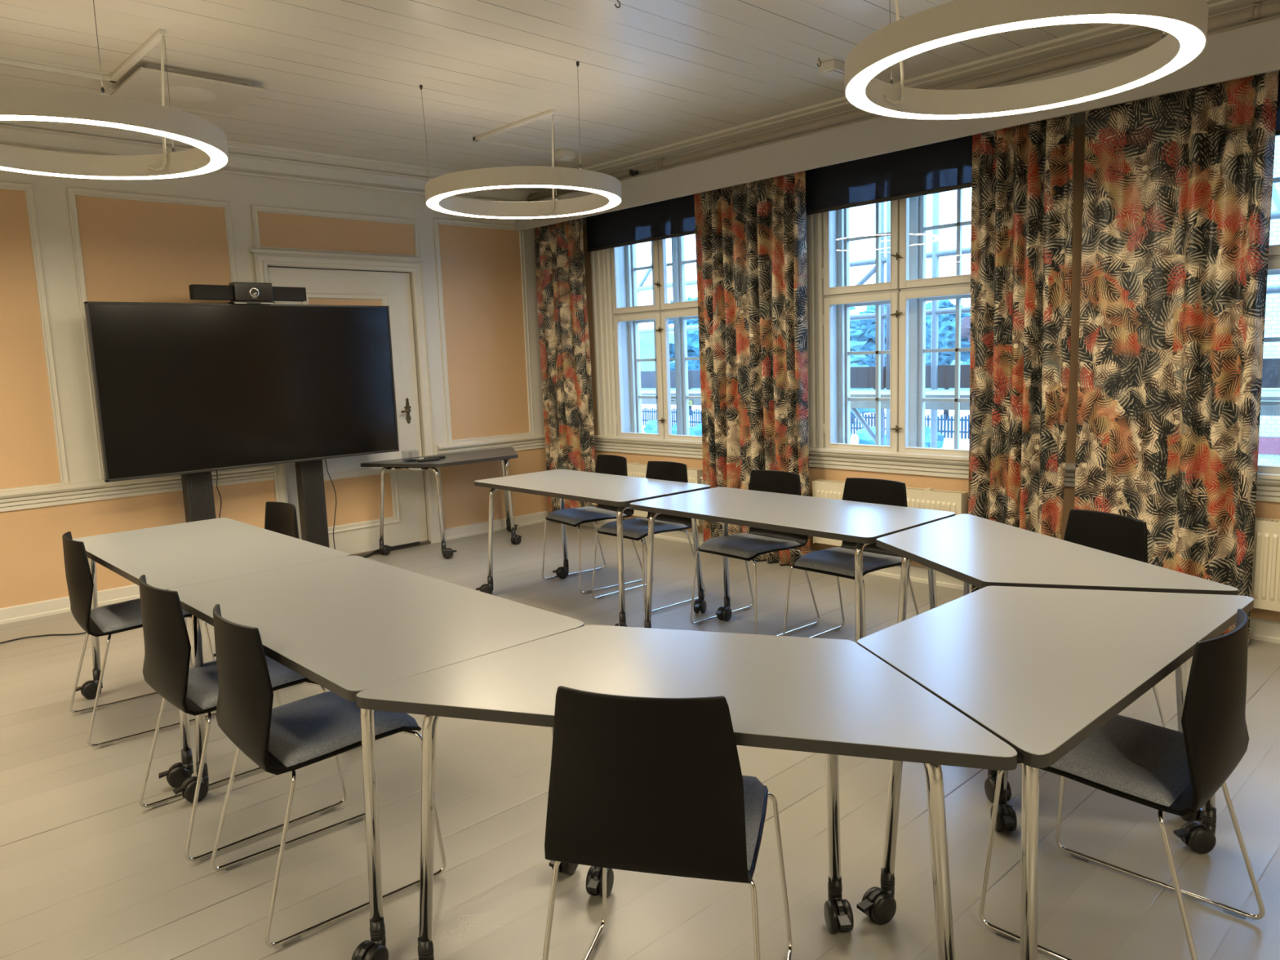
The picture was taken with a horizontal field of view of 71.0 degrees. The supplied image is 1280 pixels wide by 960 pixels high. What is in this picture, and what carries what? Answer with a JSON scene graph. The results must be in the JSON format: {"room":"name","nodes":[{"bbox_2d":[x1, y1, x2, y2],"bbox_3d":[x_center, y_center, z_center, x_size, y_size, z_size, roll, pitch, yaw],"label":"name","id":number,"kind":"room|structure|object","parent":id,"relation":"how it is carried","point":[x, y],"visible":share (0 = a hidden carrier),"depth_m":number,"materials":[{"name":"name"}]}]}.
{"room":"meeting room","nodes":[
{"label":"meeting room","id":0,"kind":"room"},
{"bbox_2d":[0,169,548,608],"bbox_3d":[-3.824,-0.619,5.273,8.670,2.940,0.140,-9,11,-43],"label":"wall","id":1,"kind":"structure","parent":0,"point":[133,251],"depth_m":5.90,"materials":[{"name":"beige paint"}]},
{"bbox_2d":[0,181,69,490],"bbox_3d":[-3.878,-0.790,5.098,0.919,1.814,0.013,-9,11,-43],"label":"trim","id":2,"kind":"structure","parent":1,"relation":"attached to","point":[28,188],"depth_m":5.38,"materials":[{"name":"beige paint"}]},
{"bbox_2d":[0,584,140,624],"bbox_3d":[-4.680,0.955,4.501,5.810,0.092,0.022,-9,11,-43],"label":"baseboard","id":3,"kind":"structure","parent":1,"relation":"attached to","point":[60,605],"depth_m":5.51,"materials":[{"name":"beige paint"}]},
{"bbox_2d":[0,464,275,511],"bbox_3d":[-4.696,0.279,4.401,5.810,0.125,0.046,-9,11,-43],"label":"trim","id":4,"kind":"structure","parent":1,"relation":"attached to","point":[97,490],"depth_m":5.66,"materials":[{"name":"beige paint"}]},
{"bbox_2d":[66,186,237,479],"bbox_3d":[-3.077,-0.926,5.852,0.952,1.804,0.013,-9,11,-43],"label":"trim","id":5,"kind":"structure","parent":1,"relation":"attached to","point":[71,192],"depth_m":5.59,"materials":[{"name":"beige paint"}]},
{"bbox_2d":[0,120,536,201],"bbox_3d":[-3.838,-1.964,4.928,8.300,0.182,0.140,-9,11,-43],"label":"trim","id":6,"kind":"structure","parent":1,"relation":"attached to","point":[244,158],"depth_m":6.13,"materials":[{"name":"beige paint"}]},
{"bbox_2d":[250,204,421,258],"bbox_3d":[-2.194,-1.804,6.608,1.283,0.316,0.013,-9,11,-43],"label":"trim","id":7,"kind":"structure","parent":1,"relation":"attached to","point":[255,209],"depth_m":6.54,"materials":[{"name":"beige paint"}]},
{"bbox_2d":[249,248,444,543],"bbox_3d":[-2.143,-0.540,6.763,1.360,2.263,0.045,-9,11,-43],"label":"trim","id":8,"kind":"structure","parent":1,"relation":"attached to","point":[262,259],"depth_m":7.03,"materials":[{"name":"beige paint"}]},
{"bbox_2d":[267,266,431,556],"bbox_3d":[-2.178,-0.489,6.808,1.130,2.154,0.141,-9,11,-43],"label":"door","id":9,"kind":"structure","parent":1,"relation":"in","point":[357,487],"depth_m":6.94,"materials":[{"name":"beige paint"}]},
{"bbox_2d":[433,217,533,444],"bbox_3d":[-1.288,-1.230,7.534,0.875,1.812,0.013,-9,11,-43],"label":"trim","id":10,"kind":"structure","parent":1,"relation":"attached to","point":[436,221],"depth_m":7.42,"materials":[{"name":"beige paint"}]},
{"bbox_2d":[436,433,545,454],"bbox_3d":[-1.216,-0.291,7.676,1.165,0.125,0.046,-9,11,-43],"label":"trim","id":11,"kind":"structure","parent":1,"relation":"attached to","point":[535,441],"depth_m":7.67,"materials":[{"name":"beige paint"}]},
{"bbox_2d":[444,510,549,540],"bbox_3d":[-1.200,0.385,7.777,1.165,0.092,0.022,-9,11,-43],"label":"baseboard","id":12,"kind":"structure","parent":1,"relation":"attached to","point":[465,531],"depth_m":7.68,"materials":[{"name":"beige paint"}]},
{"bbox_2d":[0,0,1108,171],"bbox_3d":[-0.518,-1.767,1.561,8.670,0.100,10.000,-9,11,-43],"label":"ceiling","id":13,"kind":"structure","parent":0,"point":[341,77],"depth_m":4.52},
{"bbox_2d":[0,28,167,82],"bbox_3d":[-3.137,-1.885,3.570,2.079,0.022,0.857,-9,11,-43],"label":"cable trunking","id":14,"kind":"object","parent":13,"relation":"attached to","point":[156,38],"visible":1,"depth_m":4.33,"materials":[{"name":"white plastic"}]},
{"bbox_2d":[0,0,228,179],"bbox_3d":[-2.235,-1.605,3.508,1.092,0.624,1.092,-9,11,-43],"label":"pendant lamp","id":15,"kind":"object","parent":13,"relation":"hanging from","point":[210,154],"visible":1,"depth_m":3.47,"materials":[{"name":"grey metal"}]},
{"bbox_2d":[0,115,227,179],"bbox_3d":[-2.224,-1.297,3.550,1.083,0.001,1.083,-9,11,-43],"label":"diffuser","id":16,"kind":"object","parent":15,"relation":"attached to","point":[219,159],"depth_m":3.57,"materials":[{"name":"white plastic"}]},
{"bbox_2d":[155,103,176,108],"bbox_3d":[-2.686,-2.085,5.006,0.190,0.045,0.190,-9,11,-43],"label":"smoke detector","id":17,"kind":"object","parent":13,"relation":"attached to","point":[172,107],"visible":0.04,"depth_m":4.99,"materials":[{"name":"white plastic"}]},
{"bbox_2d":[109,63,265,114],"bbox_3d":[-2.382,-2.055,4.724,0.600,0.050,0.570,-9,11,-43],"label":"ceiling panel","id":18,"kind":"object","parent":13,"relation":"in","point":[190,90],"visible":0.9,"depth_m":4.67,"materials":[{"name":"grey metal"}]},
{"bbox_2d":[472,109,556,154],"bbox_3d":[-0.573,-2.304,5.974,0.707,0.022,0.862,-9,11,-43],"label":"cable trunking","id":19,"kind":"object","parent":13,"relation":"attached to","point":[482,138],"visible":0.99,"depth_m":5.94,"materials":[{"name":"white plastic"}]},
{"bbox_2d":[419,61,622,218],"bbox_3d":[-0.659,-1.867,5.021,1.092,0.624,1.092,-9,11,-43],"label":"pendant lamp","id":20,"kind":"object","parent":13,"relation":"hanging from","point":[439,191],"visible":0.98,"depth_m":4.79,"materials":[{"name":"grey metal"}]},
{"bbox_2d":[426,185,621,218],"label":"diffuser","id":21,"kind":"object","parent":20,"relation":"attached to","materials":[{"name":"white plastic"}]},
{"bbox_2d":[553,148,575,161],"bbox_3d":[-0.550,-2.359,6.524,0.120,0.062,0.110,-9,11,-43],"label":"junction box","id":22,"kind":"object","parent":13,"relation":"attached to","point":[562,154],"visible":0.97,"depth_m":6.49,"materials":[{"name":"white plastic"}]},
{"bbox_2d":[614,0,620,8],"bbox_3d":[-0.095,-2.013,3.788,0.033,0.043,0.006,-9,11,-43],"label":"ceiling hook","id":23,"kind":"object","parent":13,"relation":"attached to","point":[616,6],"visible":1,"depth_m":3.79,"materials":[{"name":"grey metal"}]},
{"bbox_2d":[818,58,844,79],"bbox_3d":[1.034,-2.179,4.769,0.160,0.057,0.100,-9,11,-43],"label":"junction box","id":24,"kind":"object","parent":13,"relation":"attached to","point":[834,68],"visible":0.81,"depth_m":4.72,"materials":[{"name":"white plastic"}]},
{"bbox_2d":[844,0,1208,119],"bbox_3d":[1.229,-1.651,2.944,1.092,0.624,1.092,-9,11,-43],"label":"pendant lamp","id":25,"kind":"object","parent":13,"relation":"hanging from","point":[1185,22],"visible":1,"depth_m":2.82,"materials":[{"name":"grey metal"}]},
{"bbox_2d":[0,520,1279,959],"bbox_3d":[-0.411,1.244,1.970,8.670,0.100,10.000,-9,11,-43],"label":"floor","id":26,"kind":"structure","parent":0,"point":[88,872],"depth_m":2.71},
{"bbox_2d":[0,631,86,644],"bbox_3d":[-3.503,0.925,4.718,0.272,0.009,2.523,3,9,35],"label":"cable","id":27,"kind":"object","parent":26,"relation":"on","point":[84,632],"visible":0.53,"depth_m":5.04,"materials":[{"name":"black plastic"}]},
{"bbox_2d":[62,531,215,746],"bbox_3d":[-2.109,0.603,3.763,0.500,0.806,0.485,-8,10,-39],"label":"chair","id":28,"kind":"object","parent":26,"relation":"on","point":[109,620],"visible":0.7,"depth_m":3.55,"materials":[{"name":"black plastic"}]},
{"bbox_2d":[72,517,350,787],"bbox_3d":[-1.837,0.636,3.762,0.732,0.720,1.399,-9,11,-43],"label":"rectangular table","id":29,"kind":"object","parent":26,"relation":"on","point":[169,557],"visible":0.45,"depth_m":3.60,"materials":[{"name":"grey laminate"}]},
{"bbox_2d":[184,501,299,626],"bbox_3d":[-1.817,0.536,4.182,0.500,0.806,0.485,-9,11,-43],"label":"chair","id":30,"kind":"object","parent":26,"relation":"on","point":[281,517],"visible":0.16,"depth_m":4.33,"materials":[{"name":"black plastic"}]},
{"bbox_2d":[138,574,346,861],"bbox_3d":[-1.328,0.690,2.921,0.500,0.806,0.485,-9,11,-43],"label":"chair","id":31,"kind":"object","parent":26,"relation":"on","point":[166,669],"visible":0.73,"depth_m":2.70,"materials":[{"name":"black plastic"}]},
{"bbox_2d":[181,459,329,547],"bbox_3d":[-2.520,-0.062,5.996,0.910,1.550,0.540,-9,11,-43],"label":"stand","id":32,"kind":"object","parent":26,"relation":"on","point":[197,487],"visible":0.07,"depth_m":6.31,"materials":[{"name":"black metal"}]},
{"bbox_2d":[84,301,399,482],"bbox_3d":[-2.523,-0.628,5.962,1.932,1.060,0.073,-9,11,-43],"label":"television","id":33,"kind":"object","parent":32,"relation":"attached to","point":[180,388],"visible":1,"depth_m":5.83,"materials":[{"name":"black"}]},
{"bbox_2d":[216,471,222,518],"bbox_3d":[-2.773,0.260,5.883,0.080,0.761,0.034,-4,8,-14],"label":"hanging cable","id":34,"kind":"object","parent":33,"relation":"hanging from","point":[216,471],"visible":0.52,"depth_m":5.87,"materials":[{"name":"black plastic"}]},
{"bbox_2d":[188,281,306,304],"bbox_3d":[-2.535,-1.214,5.849,0.723,0.136,0.112,-9,11,-43],"label":"bar","id":35,"kind":"object","parent":33,"relation":"on","point":[246,293],"visible":1,"depth_m":5.79,"materials":[{"name":"black plastic"}]},
{"bbox_2d":[324,458,336,549],"bbox_3d":[-2.197,0.187,6.421,0.054,0.801,0.037,-9,11,-43],"label":"hanging cable","id":36,"kind":"object","parent":33,"relation":"hanging from","point":[325,459],"visible":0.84,"depth_m":6.42,"materials":[{"name":"black plastic"}]},
{"bbox_2d":[210,604,446,946],"bbox_3d":[-0.905,0.730,2.514,0.500,0.806,0.485,-9,10,-40],"label":"chair","id":37,"kind":"object","parent":26,"relation":"on","point":[291,736],"visible":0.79,"depth_m":2.34,"materials":[{"name":"black plastic"}]},
{"bbox_2d":[168,555,583,959],"bbox_3d":[-0.871,0.739,2.754,0.731,0.720,1.399,-9,11,-43],"label":"rectangular table","id":38,"kind":"object","parent":26,"relation":"on","point":[349,625],"visible":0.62,"depth_m":2.52,"materials":[{"name":"grey laminate"}]},
{"bbox_2d":[362,541,420,557],"bbox_3d":[-2.022,0.560,6.894,0.073,0.042,0.803,4,10,36],"label":"threshold","id":39,"kind":"object","parent":26,"relation":"on","point":[418,542],"visible":0.52,"depth_m":7.05,"materials":[{"name":"black wood"}]},
{"bbox_2d":[360,446,521,559],"bbox_3d":[-1.397,0.175,7.035,1.352,0.720,0.604,-9,10,-41],"label":"side table","id":40,"kind":"object","parent":26,"relation":"on","point":[503,454],"visible":1,"depth_m":6.83,"materials":[{"name":"grey laminate"}]},
{"bbox_2d":[397,448,417,462],"bbox_3d":[-1.732,-0.183,6.770,0.170,0.085,0.105,-9,11,-43],"label":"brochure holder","id":41,"kind":"object","parent":40,"relation":"on","point":[414,460],"visible":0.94,"depth_m":6.75,"materials":[{"name":"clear plastic"}]},
{"bbox_2d":[417,457,439,462],"bbox_3d":[-1.588,-0.153,6.747,0.170,0.020,0.047,-7,9,-33],"label":"remote control","id":42,"kind":"object","parent":40,"relation":"on","point":[434,458],"visible":1,"depth_m":6.73,"materials":[{"name":"black plastic"}]},
{"bbox_2d":[423,455,445,458],"bbox_3d":[-1.568,-0.171,6.862,0.170,0.020,0.047,-8,9,-35],"label":"remote control","id":43,"kind":"object","parent":40,"relation":"on","point":[437,456],"visible":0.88,"depth_m":6.86,"materials":[{"name":"black plastic"}]},
{"bbox_2d":[474,469,711,626],"bbox_3d":[-0.317,0.378,5.264,0.728,0.720,1.385,-9,10,-42],"label":"rectangular table","id":44,"kind":"object","parent":26,"relation":"on","point":[618,491],"visible":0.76,"depth_m":5.06,"materials":[{"name":"grey laminate"}]},
{"bbox_2d":[542,454,645,593],"bbox_3d":[-0.318,0.262,5.800,0.500,0.806,0.485,-8,9,-35],"label":"chair","id":45,"kind":"object","parent":26,"relation":"on","point":[605,464],"visible":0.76,"depth_m":5.78,"materials":[{"name":"black plastic"}]},
{"bbox_2d":[591,461,706,612],"bbox_3d":[0.040,0.314,5.321,0.500,0.806,0.485,-9,10,-41],"label":"chair","id":46,"kind":"object","parent":26,"relation":"on","point":[635,529],"visible":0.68,"depth_m":5.32,"materials":[{"name":"black plastic"}]},
{"bbox_2d":[542,685,792,959],"bbox_3d":[0.059,0.774,1.937,0.485,0.806,0.500,0,8,15],"label":"chair","id":47,"kind":"object","parent":26,"relation":"on","point":[643,784],"visible":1,"depth_m":1.70,"materials":[{"name":"black plastic"}]},
{"bbox_2d":[355,624,1017,959],"bbox_3d":[0.111,0.795,2.081,1.352,0.720,0.638,0,8,17],"label":"table","id":48,"kind":"object","parent":26,"relation":"on","point":[833,698],"visible":0.89,"depth_m":1.97,"materials":[{"name":"grey laminate"}]},
{"bbox_2d":[689,469,819,635],"bbox_3d":[0.598,0.375,4.730,0.500,0.806,0.485,-9,10,-40],"label":"chair","id":49,"kind":"object","parent":26,"relation":"on","point":[748,546],"visible":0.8,"depth_m":4.73,"materials":[{"name":"black plastic"}]},
{"bbox_2d":[629,487,955,643],"bbox_3d":[0.651,0.488,4.197,0.732,0.720,1.392,-9,10,-42],"label":"rectangular table","id":50,"kind":"object","parent":26,"relation":"on","point":[862,523],"visible":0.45,"depth_m":4.02,"materials":[{"name":"grey laminate"}]},
{"bbox_2d":[782,477,919,637],"bbox_3d":[1.018,0.420,4.290,0.500,0.806,0.485,-9,10,-41],"label":"chair","id":51,"kind":"object","parent":26,"relation":"on","point":[838,562],"visible":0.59,"depth_m":4.30,"materials":[{"name":"black plastic"}]},
{"bbox_2d":[856,586,1253,959],"bbox_3d":[1.006,0.736,2.282,1.352,0.720,0.604,-9,10,-42],"label":"table","id":52,"kind":"object","parent":26,"relation":"on","point":[1042,670],"visible":0.96,"depth_m":2.12,"materials":[{"name":"grey laminate"}]},
{"bbox_2d":[875,514,1238,821],"bbox_3d":[1.266,0.605,3.181,0.628,0.720,1.352,-4,8,-13],"label":"table","id":53,"kind":"object","parent":26,"relation":"on","point":[979,552],"visible":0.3,"depth_m":2.96,"materials":[{"name":"grey laminate"}]},
{"bbox_2d":[1063,508,1167,728],"bbox_3d":[1.546,0.540,3.269,0.500,0.806,0.485,-5,8,-19],"label":"chair","id":54,"kind":"object","parent":26,"relation":"on","point":[1122,535],"visible":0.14,"depth_m":3.30,"materials":[{"name":"black plastic"}]},
{"bbox_2d":[978,608,1265,959],"bbox_3d":[1.173,0.703,2.167,0.485,0.806,0.500,-9,11,-43],"label":"chair","id":55,"kind":"object","parent":26,"relation":"on","point":[1162,769],"visible":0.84,"depth_m":1.99,"materials":[{"name":"black plastic"}]},
{"bbox_2d":[582,111,1279,622],"bbox_3d":[2.593,-0.756,4.602,0.270,2.940,9.940,-9,11,-43],"label":"wall","id":56,"kind":"structure","parent":0,"point":[1264,509],"depth_m":4.85,"materials":[{"name":"beige paint"}]},
{"bbox_2d":[534,217,596,522],"bbox_3d":[-0.627,-0.917,7.552,0.083,2.510,0.668,-9,11,-43],"label":"curtain","id":57,"kind":"object","parent":56,"relation":"hanging from","point":[562,300],"visible":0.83,"depth_m":7.52,"materials":[{"name":"multicoloured fabric"}]},
{"bbox_2d":[586,194,695,252],"bbox_3d":[0.078,-1.993,6.740,0.060,0.384,1.560,-9,11,-43],"label":"roller blind","id":58,"kind":"object","parent":56,"relation":"attached to","point":[675,217],"visible":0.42,"depth_m":6.84,"materials":[{"name":"black fabric"}]},
{"bbox_2d":[590,235,702,444],"bbox_3d":[0.254,-1.210,6.988,0.358,1.840,1.580,-9,11,-43],"label":"window","id":59,"kind":"structure","parent":56,"relation":"in","point":[617,314],"depth_m":7.26,"materials":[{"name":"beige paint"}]},
{"bbox_2d":[626,462,703,540],"bbox_3d":[0.181,0.170,7.044,0.111,0.578,1.029,-9,11,-43],"label":"radiator","id":60,"kind":"object","parent":56,"relation":"attached to","point":[636,469],"visible":0.26,"depth_m":7.09,"materials":[{"name":"beige metal"}]},
{"bbox_2d":[626,462,701,471],"bbox_3d":[0.132,-0.108,7.032,0.076,0.020,0.930,-9,11,-43],"label":"grille","id":61,"kind":"object","parent":60,"relation":"attached to","point":[634,466],"depth_m":7.13,"materials":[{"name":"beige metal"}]},
{"bbox_2d":[693,170,809,566],"bbox_3d":[0.755,-0.731,6.116,0.117,2.588,0.935,-9,11,-43],"label":"curtain","id":62,"kind":"object","parent":56,"relation":"hanging from","point":[751,237],"visible":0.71,"depth_m":6.05,"materials":[{"name":"multicoloured fabric"}]},
{"bbox_2d":[806,188,971,461],"bbox_3d":[1.658,-1.060,5.522,0.358,1.840,1.580,-9,11,-43],"label":"window","id":63,"kind":"structure","parent":56,"relation":"in","point":[830,295],"depth_m":5.65,"materials":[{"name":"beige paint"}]},
{"bbox_2d":[805,135,972,215],"bbox_3d":[1.482,-1.843,5.274,0.060,0.384,1.560,-9,11,-43],"label":"roller blind","id":64,"kind":"object","parent":63,"relation":"attached to","point":[946,166],"visible":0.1,"depth_m":5.31,"materials":[{"name":"black fabric"}]},
{"bbox_2d":[812,479,968,546],"bbox_3d":[1.541,0.240,5.612,0.111,0.428,1.038,-9,11,-43],"label":"radiator","id":65,"kind":"object","parent":56,"relation":"attached to","point":[928,498],"visible":0.27,"depth_m":5.38,"materials":[{"name":"beige metal"}]},
{"bbox_2d":[813,479,965,495],"bbox_3d":[1.525,0.040,5.577,0.076,0.020,1.030,-9,11,-43],"label":"grille","id":66,"kind":"object","parent":65,"relation":"attached to","point":[820,482],"depth_m":5.41,"materials":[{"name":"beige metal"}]},
{"bbox_2d":[516,17,1279,231],"bbox_3d":[2.307,-1.874,4.187,0.045,0.205,9.700,-9,11,-43],"label":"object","id":67,"kind":"structure","parent":56,"relation":"attached to","point":[1252,50],"depth_m":5.11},
{"bbox_2d":[535,0,1276,191],"bbox_3d":[2.410,-2.096,4.263,0.140,0.182,9.700,-9,11,-43],"label":"trim","id":68,"kind":"structure","parent":56,"relation":"attached to","point":[1108,33],"depth_m":4.96,"materials":[{"name":"beige paint"}]},
{"bbox_2d":[579,519,1279,644],"bbox_3d":[2.550,0.668,4.679,0.024,0.100,9.700,-9,11,-43],"label":"baseboard","id":69,"kind":"structure","parent":56,"relation":"attached to","point":[1261,629],"depth_m":5.51,"materials":[{"name":"beige paint"}]},
{"bbox_2d":[594,438,1279,502],"bbox_3d":[2.519,-0.003,4.580,0.046,0.125,9.700,-9,11,-43],"label":"trim","id":70,"kind":"structure","parent":56,"relation":"attached to","point":[1267,490],"depth_m":5.67,"materials":[{"name":"beige paint"}]},
{"bbox_2d":[968,113,1074,592],"bbox_3d":[2.014,-0.597,4.801,0.115,2.588,0.559,-9,10,-40],"label":"curtain","id":71,"kind":"object","parent":56,"relation":"hanging from","point":[1021,227],"visible":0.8,"depth_m":4.76,"materials":[{"name":"multicoloured fabric"}]},
{"bbox_2d":[1074,70,1279,644],"bbox_3d":[2.499,-0.542,4.282,0.096,2.592,0.798,-10,11,-44],"label":"curtain","id":72,"kind":"object","parent":56,"relation":"hanging from","point":[1178,185],"visible":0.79,"depth_m":4.22,"materials":[{"name":"multicoloured fabric"}]},
{"bbox_2d":[1251,517,1279,611],"bbox_3d":[2.941,0.389,4.150,0.111,0.428,1.048,-9,11,-43],"label":"radiator","id":73,"kind":"object","parent":56,"relation":"attached to","point":[1265,587],"visible":0.23,"depth_m":4.14,"materials":[{"name":"beige metal"}]},
{"bbox_2d":[1254,517,1279,524],"bbox_3d":[2.926,0.189,4.115,0.076,0.020,1.040,-9,11,-43],"label":"grille","id":74,"kind":"object","parent":73,"relation":"attached to","point":[1259,521],"depth_m":4.14,"materials":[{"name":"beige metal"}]},
{"bbox_2d":[1257,177,1279,479],"bbox_3d":[3.065,-0.911,4.053,0.358,1.840,1.580,-9,11,-43],"label":"window","id":75,"kind":"structure","parent":56,"relation":"in","point":[1264,472],"depth_m":4.15,"materials":[{"name":"beige paint"}]},
{"bbox_2d":[1275,70,1279,136],"bbox_3d":[2.890,-1.694,3.805,0.060,0.384,1.560,-9,11,-43],"label":"roller blind","id":76,"kind":"object","parent":56,"relation":"attached to","point":[1277,121],"visible":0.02,"depth_m":3.94,"materials":[{"name":"black fabric"}]},
{"bbox_3d":[-0.928,-2.311,7.709,0.225,0.030,0.040,-9,11,-43],"label":"trim","id":77,"kind":"structure","parent":56,"relation":"attached to","visible":0},
{"bbox_2d":[526,0,1279,201],"bbox_3d":[2.372,-2.052,4.224,0.139,0.121,9.670,-9,11,-43],"label":"molding","id":78,"kind":"structure","parent":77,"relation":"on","point":[1260,13],"depth_m":4.72,"materials":[{"name":"white paint"}]},
{"label":"outside","id":79,"kind":"structure","parent":0,"visible":0},
{"bbox_2d":[641,404,969,449],"bbox_3d":[29.329,-7.323,77.909,139.730,0.500,220.000,-9,11,-43],"label":"snow","id":80,"kind":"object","parent":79,"point":[948,443],"visible":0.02,"depth_m":50.15,"materials":[{"name":"white snow"}]},
{"bbox_2d":[643,420,657,433],"bbox_3d":[-0.189,-2.655,46.821,3.999,1.029,1.618,3,9,35],"label":"shrub","id":81,"kind":"object","parent":80,"relation":"on","point":[650,425],"visible":0.12,"depth_m":46.08,"materials":[{"name":"green plant"}]},
{"bbox_2d":[649,422,702,435],"bbox_3d":[1.910,-2.135,42.705,2.159,1.101,2.807,-9,11,-43],"label":"shrub","id":82,"kind":"object","parent":80,"relation":"on","point":[696,430],"visible":0.21,"depth_m":42.20,"materials":[{"name":"green plant"}]},
{"bbox_2d":[668,297,699,415],"bbox_3d":[3.186,-8.347,60.815,3.266,7.990,5.414,-9,11,-43],"label":"tree","id":83,"kind":"object","parent":80,"relation":"on","point":[693,349],"visible":0.27,"depth_m":59.67,"materials":[{"name":"green plant"}]},
{"bbox_2d":[641,407,969,439],"bbox_3d":[4.501,-3.333,48.977,0.060,1.050,44.000,-9,11,-43],"label":"picket fence","id":84,"kind":"object","parent":80,"relation":"on","point":[868,417],"visible":0.07,"depth_m":42.34,"materials":[{"name":"wood"}]},
{"bbox_2d":[849,306,875,423],"bbox_3d":[11.556,-6.337,49.583,3.199,6.444,2.918,-3,8,-6],"label":"tree","id":85,"kind":"object","parent":80,"relation":"on","point":[854,344],"visible":0.3,"depth_m":49.01,"materials":[{"name":"green plant"}]},
{"bbox_2d":[850,426,885,445],"bbox_3d":[8.632,-1.680,37.989,2.151,1.128,3.255,-9,11,-43],"label":"shrub","id":86,"kind":"object","parent":80,"relation":"on","point":[864,437],"visible":0.1,"depth_m":37.24,"materials":[{"name":"green plant"}]},
{"bbox_2d":[850,304,886,389],"bbox_3d":[15.651,-8.116,57.754,4.335,7.477,5.174,-3,8,-10],"label":"tree","id":87,"kind":"object","parent":80,"relation":"on","point":[867,326],"visible":0.25,"depth_m":56.80,"materials":[{"name":"green plant"}]},
{"bbox_2d":[924,426,943,448],"bbox_3d":[11.405,-1.599,35.959,1.446,1.130,2.387,2,9,26],"label":"shrub","id":88,"kind":"object","parent":80,"relation":"on","point":[927,430],"visible":0.2,"depth_m":35.60,"materials":[{"name":"green plant"}]},
{"bbox_2d":[925,299,970,418],"bbox_3d":[17.051,-6.704,49.824,3.753,6.718,3.764,-9,11,-43],"label":"tree","id":89,"kind":"object","parent":80,"relation":"on","point":[946,330],"visible":0.42,"depth_m":48.71,"materials":[{"name":"green plant"}]},
{"bbox_2d":[637,183,1279,448],"bbox_3d":[2.083,-0.745,6.656,0.874,7.600,12.000,-9,11,-43],"label":"building exterior","id":90,"kind":"structure","parent":80,"relation":"on","point":[936,375],"depth_m":6.96,"materials":[{"name":"grey metal"}]},
{"bbox_2d":[960,316,970,342],"bbox_3d":[18.720,-6.387,45.250,4.084,7.204,4.859,-9,11,-43],"label":"tree","id":91,"kind":"object","parent":80,"relation":"on","point":[966,323],"visible":0.02,"depth_m":45.00,"materials":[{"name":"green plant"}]},
{"bbox_2d":[960,312,970,364],"bbox_3d":[22.383,-8.710,58.576,5.000,7.956,5.140,-9,11,-43],"label":"tree","id":92,"kind":"object","parent":80,"relation":"on","point":[967,362],"visible":0.02,"depth_m":57.71,"materials":[{"name":"green plant"}]},
{"bbox_2d":[1257,135,1279,465],"bbox_3d":[12.608,-1.792,11.216,6.600,7.700,9.600,-9,11,-43],"label":"building","id":93,"kind":"structure","parent":80,"relation":"on","point":[1268,453],"depth_m":11.56,"materials":[{"name":"paint"}]},
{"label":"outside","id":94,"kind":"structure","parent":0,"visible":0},
{"bbox_2d":[639,328,969,389],"bbox_3d":[33.283,-16.964,107.097,78.000,11.049,118.000,-9,11,-43],"label":"building","id":95,"kind":"structure","parent":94,"point":[646,343],"depth_m":121.93,"materials":[{"name":"white"}]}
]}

